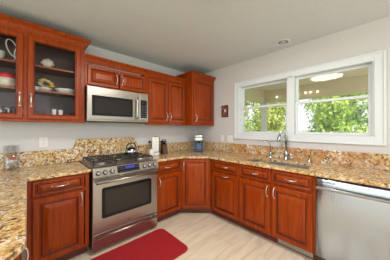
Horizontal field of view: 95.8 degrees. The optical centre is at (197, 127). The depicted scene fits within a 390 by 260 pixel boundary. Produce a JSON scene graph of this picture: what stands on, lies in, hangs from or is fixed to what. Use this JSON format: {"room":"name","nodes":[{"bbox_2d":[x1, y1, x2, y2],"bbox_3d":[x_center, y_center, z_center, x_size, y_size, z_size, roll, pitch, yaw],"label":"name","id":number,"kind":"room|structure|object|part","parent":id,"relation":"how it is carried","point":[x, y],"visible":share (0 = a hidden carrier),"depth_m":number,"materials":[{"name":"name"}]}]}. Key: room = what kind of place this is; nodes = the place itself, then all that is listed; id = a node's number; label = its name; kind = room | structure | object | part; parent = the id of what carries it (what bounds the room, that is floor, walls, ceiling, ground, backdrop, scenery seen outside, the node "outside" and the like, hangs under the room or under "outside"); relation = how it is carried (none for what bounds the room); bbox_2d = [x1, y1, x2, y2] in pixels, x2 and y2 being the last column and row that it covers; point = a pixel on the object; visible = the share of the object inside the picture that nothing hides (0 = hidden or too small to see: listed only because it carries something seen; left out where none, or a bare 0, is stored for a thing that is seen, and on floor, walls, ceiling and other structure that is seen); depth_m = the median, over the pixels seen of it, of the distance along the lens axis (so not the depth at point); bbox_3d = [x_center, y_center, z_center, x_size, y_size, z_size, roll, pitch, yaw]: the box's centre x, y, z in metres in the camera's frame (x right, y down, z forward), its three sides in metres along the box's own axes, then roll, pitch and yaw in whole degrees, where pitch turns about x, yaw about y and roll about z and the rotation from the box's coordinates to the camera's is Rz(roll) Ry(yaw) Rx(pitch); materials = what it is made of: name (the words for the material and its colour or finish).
{"room":"kitchen","nodes":[
{"label":"kitchen","id":0,"kind":"room"},
{"bbox_2d":[0,45,196,246],"bbox_3d":[-2.415,0.095,1.525,6.500,2.410,0.160,0,0,-44],"label":"wall","id":1,"kind":"structure","parent":0,"point":[14,136],"depth_m":2.36,"materials":[{"name":"paint"}]},
{"bbox_2d":[0,149,63,169],"bbox_3d":[-2.028,0.338,1.767,1.095,0.164,0.020,0,0,-44],"label":"backsplash","id":2,"kind":"structure","parent":1,"relation":"attached to","point":[44,157],"depth_m":1.96,"materials":[{"name":"beige stone"}]},
{"bbox_2d":[39,137,47,146],"bbox_3d":[-1.773,0.160,2.026,0.078,0.116,0.009,0,0,-44],"label":"outlet","id":3,"kind":"object","parent":1,"relation":"attached to","point":[43,141],"visible":1,"depth_m":2.02,"materials":[{"name":"white plastic"}]},
{"bbox_2d":[0,13,90,122],"bbox_3d":[-1.723,-0.537,1.827,1.001,0.954,0.363,0,0,-44],"label":"upper cabinet","id":4,"kind":"object","parent":1,"relation":"attached to","point":[35,43],"visible":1,"depth_m":1.85,"materials":[{"name":"brown wood"}]},
{"bbox_2d":[0,50,4,57],"bbox_3d":[-1.893,-0.686,1.657,0.110,0.085,0.110,0,0,-44],"label":"bowl","id":5,"kind":"object","parent":4,"relation":"on","point":[2,53],"visible":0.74,"depth_m":1.66,"materials":[{"name":"ceramic"}]},
{"bbox_2d":[0,106,8,112],"bbox_3d":[-1.842,-0.152,1.647,0.091,0.098,0.072,0,0,-12],"label":"mug","id":6,"kind":"object","parent":4,"relation":"in","point":[2,108],"visible":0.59,"depth_m":1.65,"materials":[{"name":"ceramic"}]},
{"bbox_2d":[0,72,15,86],"bbox_3d":[-1.846,-0.463,1.701,0.132,0.146,0.132,0,0,-44],"label":"lidded jar","id":7,"kind":"object","parent":4,"relation":"on","point":[6,79],"visible":0.89,"depth_m":1.67,"materials":[{"name":"beige ceramic"}]},
{"bbox_3d":[-1.846,-0.509,1.701,0.132,0.054,0.132,0,0,-44],"label":"lid","id":8,"kind":"part","parent":7,"relation":"part of","materials":[{"name":"red paint"}]},
{"bbox_2d":[5,39,15,60],"bbox_3d":[-1.810,-0.754,1.727,0.093,0.222,0.060,0,0,-16],"label":"ornament","id":9,"kind":"object","parent":4,"relation":"on","point":[6,40],"visible":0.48,"depth_m":1.71,"materials":[{"name":"white ceramic"}]},
{"bbox_3d":[-1.818,-0.496,1.546,0.404,0.808,0.020,0,0,-44],"label":"door","id":10,"kind":"part","parent":4,"relation":"part of","materials":[{"name":"brown wood"}]},
{"bbox_2d":[10,107,14,112],"bbox_3d":[-1.770,-0.152,1.717,0.091,0.098,0.072,0,0,-12],"label":"mug","id":11,"kind":"object","parent":4,"relation":"in","point":[12,109],"visible":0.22,"depth_m":1.68,"materials":[{"name":"black ceramic"}]},
{"bbox_2d":[0,58,74,78],"bbox_3d":[-1.771,-0.633,1.837,0.901,0.018,0.263,0,0,-44],"label":"shelf","id":12,"kind":"object","parent":4,"relation":"attached to","point":[6,64],"depth_m":1.91,"materials":[{"name":"brown wood"}]},
{"bbox_2d":[0,85,74,98],"bbox_3d":[-1.771,-0.380,1.836,0.901,0.018,0.263,0,0,-44],"label":"shelf","id":13,"kind":"object","parent":4,"relation":"attached to","point":[8,90],"depth_m":1.89,"materials":[{"name":"brown wood"}]},
{"bbox_3d":[-1.664,-0.073,1.723,0.945,0.025,0.038,0,0,-44],"label":"light rail","id":14,"kind":"part","parent":4,"relation":"part of","materials":[{"name":"brown wood"}]},
{"bbox_3d":[-1.723,-0.976,1.829,1.001,0.075,0.362,0,0,-44],"label":"crown moulding","id":15,"kind":"part","parent":4,"relation":"part of","materials":[{"name":"brown wood"}]},
{"bbox_2d":[38,78,54,90],"bbox_3d":[-1.643,-0.459,1.911,0.144,0.140,0.155,0,0,-44],"label":"flower bowl","id":16,"kind":"object","parent":4,"relation":"on","point":[46,88],"visible":0.98,"depth_m":1.88,"materials":[{"name":"beige ceramic"}]},
{"bbox_2d":[40,59,54,66],"bbox_3d":[-1.630,-0.699,1.911,0.118,0.110,0.076,0,0,-44],"label":"seashell","id":17,"kind":"object","parent":4,"relation":"on","point":[48,63],"visible":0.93,"depth_m":1.89,"materials":[{"name":"beige ceramic"}]},
{"bbox_3d":[-1.496,-0.495,1.857,0.428,0.808,0.020,0,0,-44],"label":"door","id":18,"kind":"part","parent":4,"relation":"part of","materials":[{"name":"brown wood"}]},
{"bbox_2d":[55,88,74,93],"bbox_3d":[-1.530,-0.416,2.040,0.200,0.056,0.144,0,0,-44],"label":"oval dish","id":19,"kind":"object","parent":4,"relation":"on","point":[63,90],"visible":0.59,"depth_m":1.99,"materials":[{"name":"white ceramic"}]},
{"bbox_2d":[64,137,137,161],"bbox_3d":[-1.294,0.279,2.475,0.941,0.280,0.021,0,0,-44],"label":"backsplash","id":20,"kind":"structure","parent":1,"relation":"attached to","point":[87,147],"depth_m":2.38,"materials":[{"name":"beige stone"}]},
{"bbox_2d":[85,54,147,93],"bbox_3d":[-1.126,-0.670,2.405,0.764,0.356,0.362,0,0,-44],"label":"upper cabinet","id":21,"kind":"object","parent":1,"relation":"attached to","point":[96,76],"visible":0.93,"depth_m":2.25,"materials":[{"name":"brown wood"}]},
{"bbox_3d":[-1.163,-0.626,2.178,0.352,0.233,0.020,0,0,-44],"label":"door","id":22,"kind":"part","parent":21,"relation":"part of","materials":[{"name":"brown wood"}]},
{"bbox_2d":[84,85,147,123],"bbox_3d":[-1.097,-0.276,2.373,0.752,0.416,0.442,0,0,-44],"label":"microwave","id":23,"kind":"object","parent":21,"relation":"attached to","point":[102,105],"visible":0.98,"depth_m":2.19,"materials":[{"name":"metal"}]},
{"bbox_3d":[-1.040,-0.262,2.183,0.419,0.175,0.002,0,0,-44],"label":"door glass","id":24,"kind":"part","parent":23,"relation":"part of","materials":[{"name":"black glass"}]},
{"bbox_3d":[-0.817,-0.263,2.370,0.025,0.284,0.048,0,0,-44],"label":"handle","id":25,"kind":"part","parent":23,"relation":"part of","materials":[{"name":"metal"}]},
{"bbox_3d":[-0.765,-0.289,2.477,0.129,0.382,0.034,0,0,-44],"label":"control panel","id":26,"kind":"part","parent":23,"relation":"part of","materials":[{"name":"metal"}]},
{"bbox_3d":[-1.021,-0.815,2.297,0.764,0.068,0.050,0,0,-44],"label":"crown moulding","id":27,"kind":"part","parent":21,"relation":"part of","materials":[{"name":"brown wood"}]},
{"bbox_3d":[-0.897,-0.624,2.434,0.354,0.233,0.020,0,0,-44],"label":"door","id":28,"kind":"part","parent":21,"relation":"part of","materials":[{"name":"brown wood"}]},
{"bbox_2d":[141,69,186,124],"bbox_3d":[-0.577,-0.446,2.933,0.753,0.800,0.362,0,0,-44],"label":"upper cabinet","id":29,"kind":"object","parent":1,"relation":"attached to","point":[166,93],"visible":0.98,"depth_m":2.79,"materials":[{"name":"brown wood"}]},
{"bbox_3d":[-0.608,-0.415,2.713,0.340,0.658,0.020,0,0,-44],"label":"door","id":30,"kind":"part","parent":29,"relation":"part of","materials":[{"name":"brown wood"}]},
{"bbox_3d":[-0.497,-0.056,2.847,0.751,0.021,0.031,0,0,-44],"label":"light rail","id":31,"kind":"part","parent":29,"relation":"part of","materials":[{"name":"brown wood"}]},
{"bbox_3d":[-0.472,-0.813,2.826,0.753,0.068,0.050,0,0,-44],"label":"crown moulding","id":32,"kind":"part","parent":29,"relation":"part of","materials":[{"name":"brown wood"}]},
{"bbox_3d":[-0.352,-0.414,2.960,0.338,0.658,0.020,0,0,-44],"label":"door","id":33,"kind":"part","parent":29,"relation":"part of","materials":[{"name":"brown wood"}]},
{"bbox_2d":[138,141,193,153],"bbox_3d":[-0.483,0.350,3.257,1.307,0.156,0.020,0,0,-44],"label":"backsplash","id":34,"kind":"structure","parent":1,"relation":"attached to","point":[176,146],"depth_m":3.27,"materials":[{"name":"beige stone"}]},
{"bbox_2d":[175,70,215,125],"bbox_3d":[-0.063,-0.498,3.312,0.613,0.909,0.530,0,0,-44],"label":"upper cabinet","id":35,"kind":"object","parent":1,"relation":"attached to","point":[199,87],"visible":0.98,"depth_m":3.10,"materials":[{"name":"brown wood"}]},
{"bbox_3d":[-0.061,-0.054,3.346,0.560,0.021,0.480,0,0,-44],"label":"light rail","id":36,"kind":"part","parent":35,"relation":"part of","materials":[{"name":"brown wood"}]},
{"bbox_3d":[-0.064,-0.917,3.315,0.613,0.071,0.527,0,0,-44],"label":"crown moulding","id":37,"kind":"part","parent":35,"relation":"part of","materials":[{"name":"brown wood"}]},
{"bbox_3d":[0.110,-0.464,3.172,0.478,0.756,0.020,0,0,-44],"label":"door","id":38,"kind":"part","parent":35,"relation":"part of","materials":[{"name":"brown wood"}]},
{"bbox_2d":[21,213,312,259],"bbox_3d":[-0.413,1.350,-0.441,6.660,0.120,5.760,0,0,-44],"label":"floor","id":39,"kind":"structure","parent":0,"point":[207,236],"depth_m":2.02,"materials":[{"name":"beige wood"}]},
{"bbox_2d":[14,246,28,259],"bbox_3d":[-1.247,0.872,0.834,0.644,0.847,1.190,0,0,-44],"label":"base cabinet","id":40,"kind":"object","parent":39,"relation":"on","point":[19,256],"visible":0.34,"depth_m":0.88,"materials":[{"name":"brown wood"}]},
{"bbox_3d":[-0.866,0.636,0.876,0.038,0.130,0.018,0,0,-44],"label":"handle","id":41,"kind":"part","parent":40,"relation":"part of","materials":[{"name":"silver metal"}]},
{"bbox_2d":[0,161,90,259],"bbox_3d":[-1.327,0.433,1.146,1.243,0.030,1.887,0,0,-44],"label":"countertop","id":42,"kind":"structure","parent":40,"relation":"on","point":[13,182],"depth_m":1.07,"materials":[{"name":"beige stone"}]},
{"bbox_2d":[27,173,88,259],"bbox_3d":[-1.475,0.877,1.850,0.458,0.847,0.664,0,0,-44],"label":"base cabinet","id":43,"kind":"object","parent":39,"relation":"on","point":[58,207],"visible":0.9,"depth_m":1.62,"materials":[{"name":"brown wood"}]},
{"bbox_3d":[-1.280,0.530,1.640,0.379,0.132,0.020,0,0,-44],"label":"drawer","id":44,"kind":"part","parent":43,"relation":"part of","materials":[{"name":"brown wood"}]},
{"bbox_3d":[-1.280,0.903,1.638,0.379,0.570,0.020,0,0,-44],"label":"door","id":45,"kind":"part","parent":43,"relation":"part of","materials":[{"name":"brown wood"}]},
{"bbox_2d":[79,152,158,253],"bbox_3d":[-0.996,0.834,2.247,0.748,0.937,0.706,0,0,-44],"label":"gas range","id":46,"kind":"object","parent":39,"relation":"on","point":[122,189],"visible":0.99,"depth_m":1.99,"materials":[{"name":"metal"}]},
{"bbox_2d":[79,155,153,175],"bbox_3d":[-1.025,0.457,2.279,0.748,0.094,0.620,0,0,-44],"label":"cooktop","id":47,"kind":"object","parent":46,"relation":"in","point":[146,160],"depth_m":2.04,"materials":[{"name":"metal"}]},
{"bbox_3d":[-0.812,0.810,2.056,0.748,0.560,0.040,0,0,-44],"label":"oven door","id":48,"kind":"part","parent":46,"relation":"part of","materials":[{"name":"metal"}]},
{"bbox_3d":[-0.813,1.189,2.055,0.748,0.182,0.036,0,0,-44],"label":"drawer","id":49,"kind":"part","parent":46,"relation":"part of","materials":[{"name":"metal"}]},
{"bbox_3d":[-0.798,0.466,2.043,0.748,0.113,0.056,0,0,-44],"label":"control panel","id":50,"kind":"part","parent":46,"relation":"part of","materials":[{"name":"metal"}]},
{"bbox_3d":[-0.781,1.122,2.023,0.688,0.023,0.056,0,0,-44],"label":"drawer handle","id":51,"kind":"part","parent":46,"relation":"part of","materials":[{"name":"metal"}]},
{"bbox_3d":[-0.774,0.560,2.018,0.708,0.026,0.068,0,0,-44],"label":"oven handle","id":52,"kind":"part","parent":46,"relation":"part of","materials":[{"name":"metal"}]},
{"bbox_3d":[-0.794,0.460,2.025,0.254,0.073,0.026,0,0,-44],"label":"display panel","id":53,"kind":"part","parent":46,"relation":"part of","materials":[{"name":"black glass"}]},
{"bbox_2d":[125,142,139,153],"bbox_3d":[-0.952,0.286,2.525,0.181,0.160,0.181,0,0,1],"label":"kettle","id":54,"kind":"object","parent":46,"relation":"on","point":[131,149],"visible":1,"depth_m":2.47,"materials":[{"name":"silver metal"}]},
{"bbox_2d":[91,229,187,259],"bbox_3d":[-0.583,1.294,1.794,0.858,0.013,0.563,0,0,-44],"label":"floor mat","id":55,"kind":"object","parent":39,"relation":"on","point":[159,244],"visible":1,"depth_m":1.87,"materials":[{"name":"red fabric"}]},
{"bbox_2d":[157,159,180,221],"bbox_3d":[-0.601,0.881,2.693,0.428,0.847,0.664,0,0,-44],"label":"base cabinet","id":56,"kind":"object","parent":39,"relation":"on","point":[169,175],"visible":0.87,"depth_m":2.48,"materials":[{"name":"brown wood"}]},
{"bbox_3d":[-0.404,0.543,2.486,0.388,0.142,0.020,0,0,-44],"label":"drawer","id":57,"kind":"part","parent":56,"relation":"part of","materials":[{"name":"brown wood"}]},
{"bbox_2d":[178,158,212,212],"bbox_3d":[-0.035,0.883,3.067,0.919,0.847,0.911,0,0,-44],"label":"base cabinet","id":58,"kind":"object","parent":39,"relation":"on","point":[195,173],"visible":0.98,"depth_m":2.62,"materials":[{"name":"brown wood"}]},
{"bbox_3d":[-0.040,0.831,2.629,0.388,0.724,0.020,0,0,1],"label":"door","id":59,"kind":"part","parent":58,"relation":"part of","materials":[{"name":"brown wood"}]},
{"bbox_2d":[140,149,389,188],"bbox_3d":[0.513,0.438,2.199,1.341,0.030,2.927,0,0,-44],"label":"countertop","id":60,"kind":"structure","parent":58,"relation":"on","point":[373,177],"depth_m":1.93,"materials":[{"name":"beige stone"}]},
{"bbox_2d":[148,136,162,154],"bbox_3d":[-0.672,0.278,2.807,0.226,0.296,0.148,0,0,-20],"label":"countertop appliance","id":61,"kind":"object","parent":60,"relation":"on","point":[155,141],"visible":0.89,"depth_m":2.78,"materials":[{"name":"white plastic"}]},
{"bbox_2d":[161,139,167,153],"bbox_3d":[-0.558,0.306,2.918,0.080,0.240,0.110,0,0,-34],"label":"knife block","id":62,"kind":"object","parent":60,"relation":"on","point":[164,150],"visible":0.89,"depth_m":2.89,"materials":[{"name":"brown wood"}]},
{"bbox_2d":[194,135,203,151],"bbox_3d":[-0.009,0.275,3.260,0.223,0.306,0.234,0,0,1],"label":"pod coffee maker","id":63,"kind":"object","parent":60,"relation":"on","point":[198,139],"visible":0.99,"depth_m":3.25,"materials":[{"name":"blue plastic"}]},
{"bbox_2d":[264,140,274,157],"bbox_3d":[1.014,0.300,2.510,0.155,0.248,0.055,0,0,30],"label":"tap","id":64,"kind":"object","parent":60,"relation":"on","point":[270,152],"visible":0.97,"depth_m":2.50,"materials":[{"name":"silver metal"}]},
{"bbox_2d":[253,159,310,168],"bbox_3d":[0.987,0.541,2.177,0.361,0.174,0.726,0,0,-44],"label":"sink","id":65,"kind":"object","parent":60,"relation":"in","point":[257,160],"visible":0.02,"depth_m":2.26,"materials":[{"name":"metal"}]},
{"bbox_3d":[1.060,0.540,2.102,0.361,0.174,0.516,0,0,-44],"label":"bowl","id":66,"kind":"part","parent":65,"relation":"part of","materials":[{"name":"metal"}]},
{"bbox_2d":[276,130,293,159],"bbox_3d":[1.160,0.227,2.349,0.204,0.393,0.084,0,0,31],"label":"kitchen faucet","id":67,"kind":"object","parent":60,"relation":"on","point":[286,154],"visible":0.98,"depth_m":2.35,"materials":[{"name":"silver metal"}]},
{"bbox_2d":[284,150,288,159],"bbox_3d":[1.175,0.361,2.353,0.060,0.125,0.060,0,0,-44],"label":"faucet","id":68,"kind":"object","parent":67,"relation":"on","point":[286,154],"depth_m":2.33,"materials":[{"name":"silver metal"}]},
{"bbox_2d":[210,159,241,226],"bbox_3d":[0.551,0.881,2.645,0.664,0.847,0.506,0,0,-44],"label":"base cabinet","id":69,"kind":"object","parent":39,"relation":"on","point":[224,176],"visible":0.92,"depth_m":2.41,"materials":[{"name":"brown wood"}]},
{"bbox_3d":[0.361,0.538,2.429,0.020,0.136,0.434,0,0,-44],"label":"drawer","id":70,"kind":"part","parent":69,"relation":"part of","materials":[{"name":"brown wood"}]},
{"bbox_3d":[0.361,0.914,2.428,0.020,0.556,0.434,0,0,-44],"label":"door","id":71,"kind":"part","parent":69,"relation":"part of","materials":[{"name":"brown wood"}]},
{"bbox_2d":[239,164,318,259],"bbox_3d":[1.019,0.878,2.160,0.664,0.847,0.838,0,0,-44],"label":"base cabinet","id":72,"kind":"object","parent":39,"relation":"on","point":[278,206],"visible":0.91,"depth_m":1.89,"materials":[{"name":"brown wood"}]},
{"bbox_3d":[0.670,0.538,2.109,0.020,0.139,0.385,0,0,-44],"label":"drawer","id":73,"kind":"part","parent":72,"relation":"part of","materials":[{"name":"brown wood"}]},
{"bbox_3d":[0.670,0.913,2.107,0.020,0.554,0.385,0,0,-44],"label":"door","id":74,"kind":"part","parent":72,"relation":"part of","materials":[{"name":"brown wood"}]},
{"bbox_3d":[0.955,0.537,1.814,0.020,0.139,0.387,0,0,-44],"label":"drawer","id":75,"kind":"part","parent":72,"relation":"part of","materials":[{"name":"brown wood"}]},
{"bbox_3d":[0.955,0.912,1.812,0.020,0.554,0.387,0,0,-44],"label":"door","id":76,"kind":"part","parent":72,"relation":"part of","materials":[{"name":"brown wood"}]},
{"bbox_2d":[278,239,312,257],"bbox_3d":[1.017,1.249,1.863,0.010,0.080,0.340,0,0,-44],"label":"floor vent grille","id":77,"kind":"object","parent":72,"relation":"attached to","point":[292,247],"depth_m":1.85,"materials":[{"name":"metal"}]},
{"bbox_2d":[316,176,389,259],"bbox_3d":[1.497,0.877,1.616,0.638,0.844,0.592,0,0,-44],"label":"dishwasher","id":78,"kind":"object","parent":39,"relation":"on","point":[353,219],"visible":0.98,"depth_m":1.46,"materials":[{"name":"grey metal"}]},
{"bbox_3d":[1.286,0.541,1.414,0.052,0.026,0.574,0,0,-44],"label":"handle","id":79,"kind":"part","parent":78,"relation":"part of","materials":[{"name":"metal"}]},
{"bbox_2d":[0,0,389,73],"bbox_3d":[-0.413,-1.180,-0.429,6.660,0.120,5.760,0,0,-44],"label":"ceiling","id":80,"kind":"structure","parent":0,"point":[201,36],"depth_m":1.84,"materials":[{"name":"paint"}]},
{"bbox_2d":[276,39,290,45],"bbox_3d":[1.095,-1.101,2.269,0.172,0.010,0.172,0,0,-44],"label":"recessed light","id":81,"kind":"object","parent":80,"relation":"in","point":[281,42],"visible":1,"depth_m":2.26,"materials":[{"name":"white paint"}]},
{"bbox_2d":[197,16,389,153],"bbox_3d":[1.926,0.096,1.821,0.160,2.410,5.760,0,0,-44],"label":"wall","id":82,"kind":"structure","parent":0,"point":[374,36],"depth_m":2.29,"materials":[{"name":"paint"}]},
{"bbox_2d":[221,105,227,116],"bbox_3d":[0.485,-0.302,3.187,0.019,0.210,0.144,0,0,-44],"label":"picture","id":83,"kind":"object","parent":82,"relation":"attached to","point":[224,109],"visible":1,"depth_m":3.19,"materials":[{"name":"red wood"}]},
{"bbox_2d":[227,135,232,141],"bbox_3d":[0.564,0.190,3.111,0.009,0.116,0.118,0,0,-44],"label":"outlet","id":84,"kind":"object","parent":82,"relation":"attached to","point":[229,137],"visible":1,"depth_m":3.11,"materials":[{"name":"white plastic"}]},
{"bbox_2d":[204,141,389,170],"bbox_3d":[0.996,0.345,2.650,0.020,0.160,2.906,0,0,-44],"label":"backsplash","id":85,"kind":"structure","parent":82,"relation":"attached to","point":[345,158],"depth_m":2.16,"materials":[{"name":"beige stone"}]},
{"bbox_2d":[245,67,367,102],"bbox_3d":[3.322,-1.056,2.938,3.388,0.475,6.220,0,0,-44],"label":"patio cover","id":86,"kind":"object","parent":82,"relation":"attached to","point":[355,81],"visible":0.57,"depth_m":4.51,"materials":[{"name":"beige paint"}]},
{"bbox_2d":[234,50,386,145],"bbox_3d":[1.296,-0.297,2.435,0.158,0.954,1.784,0,0,-44],"label":"window","id":87,"kind":"structure","parent":82,"relation":"attached to","point":[375,62],"depth_m":2.12,"materials":[{"name":"white paint"}]},
{"bbox_3d":[1.004,-0.131,2.734,0.026,0.438,0.749,0,0,-44],"label":"sash","id":88,"kind":"part","parent":87,"relation":"part of","materials":[{"name":"white plastic"}]},
{"bbox_3d":[1.027,-0.503,2.758,0.026,0.366,0.749,0,0,-44],"label":"sash","id":89,"kind":"part","parent":87,"relation":"part of","materials":[{"name":"white plastic"}]},
{"bbox_3d":[1.585,-0.134,2.132,0.026,0.438,0.741,0,0,-44],"label":"sash","id":90,"kind":"part","parent":87,"relation":"part of","materials":[{"name":"white plastic"}]},
{"bbox_3d":[1.608,-0.506,2.156,0.026,0.366,0.741,0,0,-44],"label":"sash","id":91,"kind":"part","parent":87,"relation":"part of","materials":[{"name":"white plastic"}]},
{"label":"outside","id":92,"kind":"structure","parent":0,"visible":0},
{"bbox_3d":[0.235,1.731,17.855,100.000,0.100,100.000,0,0,-44],"label":"ground","id":93,"kind":"structure","parent":92,"visible":0},
{"bbox_2d":[244,100,254,130],"bbox_3d":[2.759,-0.350,11.508,1.950,4.045,2.043,0,0,-24],"label":"leafy tree","id":94,"kind":"object","parent":93,"relation":"on","point":[246,111],"visible":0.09,"depth_m":11.29,"materials":[{"name":"green plant"}]},
{"bbox_2d":[244,101,285,130],"bbox_3d":[6.075,-1.107,15.946,4.726,5.580,4.284,0,0,-20],"label":"leafy tree","id":95,"kind":"object","parent":93,"relation":"on","point":[254,111],"visible":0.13,"depth_m":15.38,"materials":[{"name":"green plant"}]},
{"bbox_2d":[251,101,286,131],"bbox_3d":[3.871,-0.205,9.122,2.085,3.731,1.988,0,0,8],"label":"leafy tree","id":96,"kind":"object","parent":93,"relation":"on","point":[270,117],"visible":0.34,"depth_m":8.99,"materials":[{"name":"green plant"}]},
{"bbox_2d":[298,129,314,131],"bbox_3d":[7.763,0.851,11.783,2.200,1.600,2.900,0,0,-44],"label":"garden shed","id":97,"kind":"object","parent":93,"relation":"on","point":[306,130],"visible":0.08,"depth_m":11.14,"materials":[{"name":"white"}]},
{"bbox_2d":[301,93,367,132],"bbox_3d":[6.421,-0.794,8.014,3.605,4.887,2.710,0,0,-44],"label":"leafy tree","id":98,"kind":"object","parent":93,"relation":"on","point":[338,111],"visible":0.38,"depth_m":7.47,"materials":[{"name":"green plant"}]},
{"bbox_2d":[313,93,367,132],"bbox_3d":[11.431,-1.766,14.059,4.259,6.872,4.755,0,0,-44],"label":"leafy tree","id":99,"kind":"object","parent":93,"relation":"on","point":[358,118],"visible":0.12,"depth_m":12.88,"materials":[{"name":"green plant"}]},
{"bbox_3d":[3.000,1.533,3.295,3.438,0.150,7.200,0,0,-44],"label":"patio slab","id":100,"kind":"object","parent":93,"relation":"on","visible":0},
{"bbox_2d":[260,103,268,131],"bbox_3d":[2.163,0.335,5.752,0.200,2.272,0.200,0,0,-44],"label":"porch column","id":101,"kind":"structure","parent":100,"relation":"on","point":[263,110],"depth_m":5.70,"materials":[{"name":"paint"}]}
]}

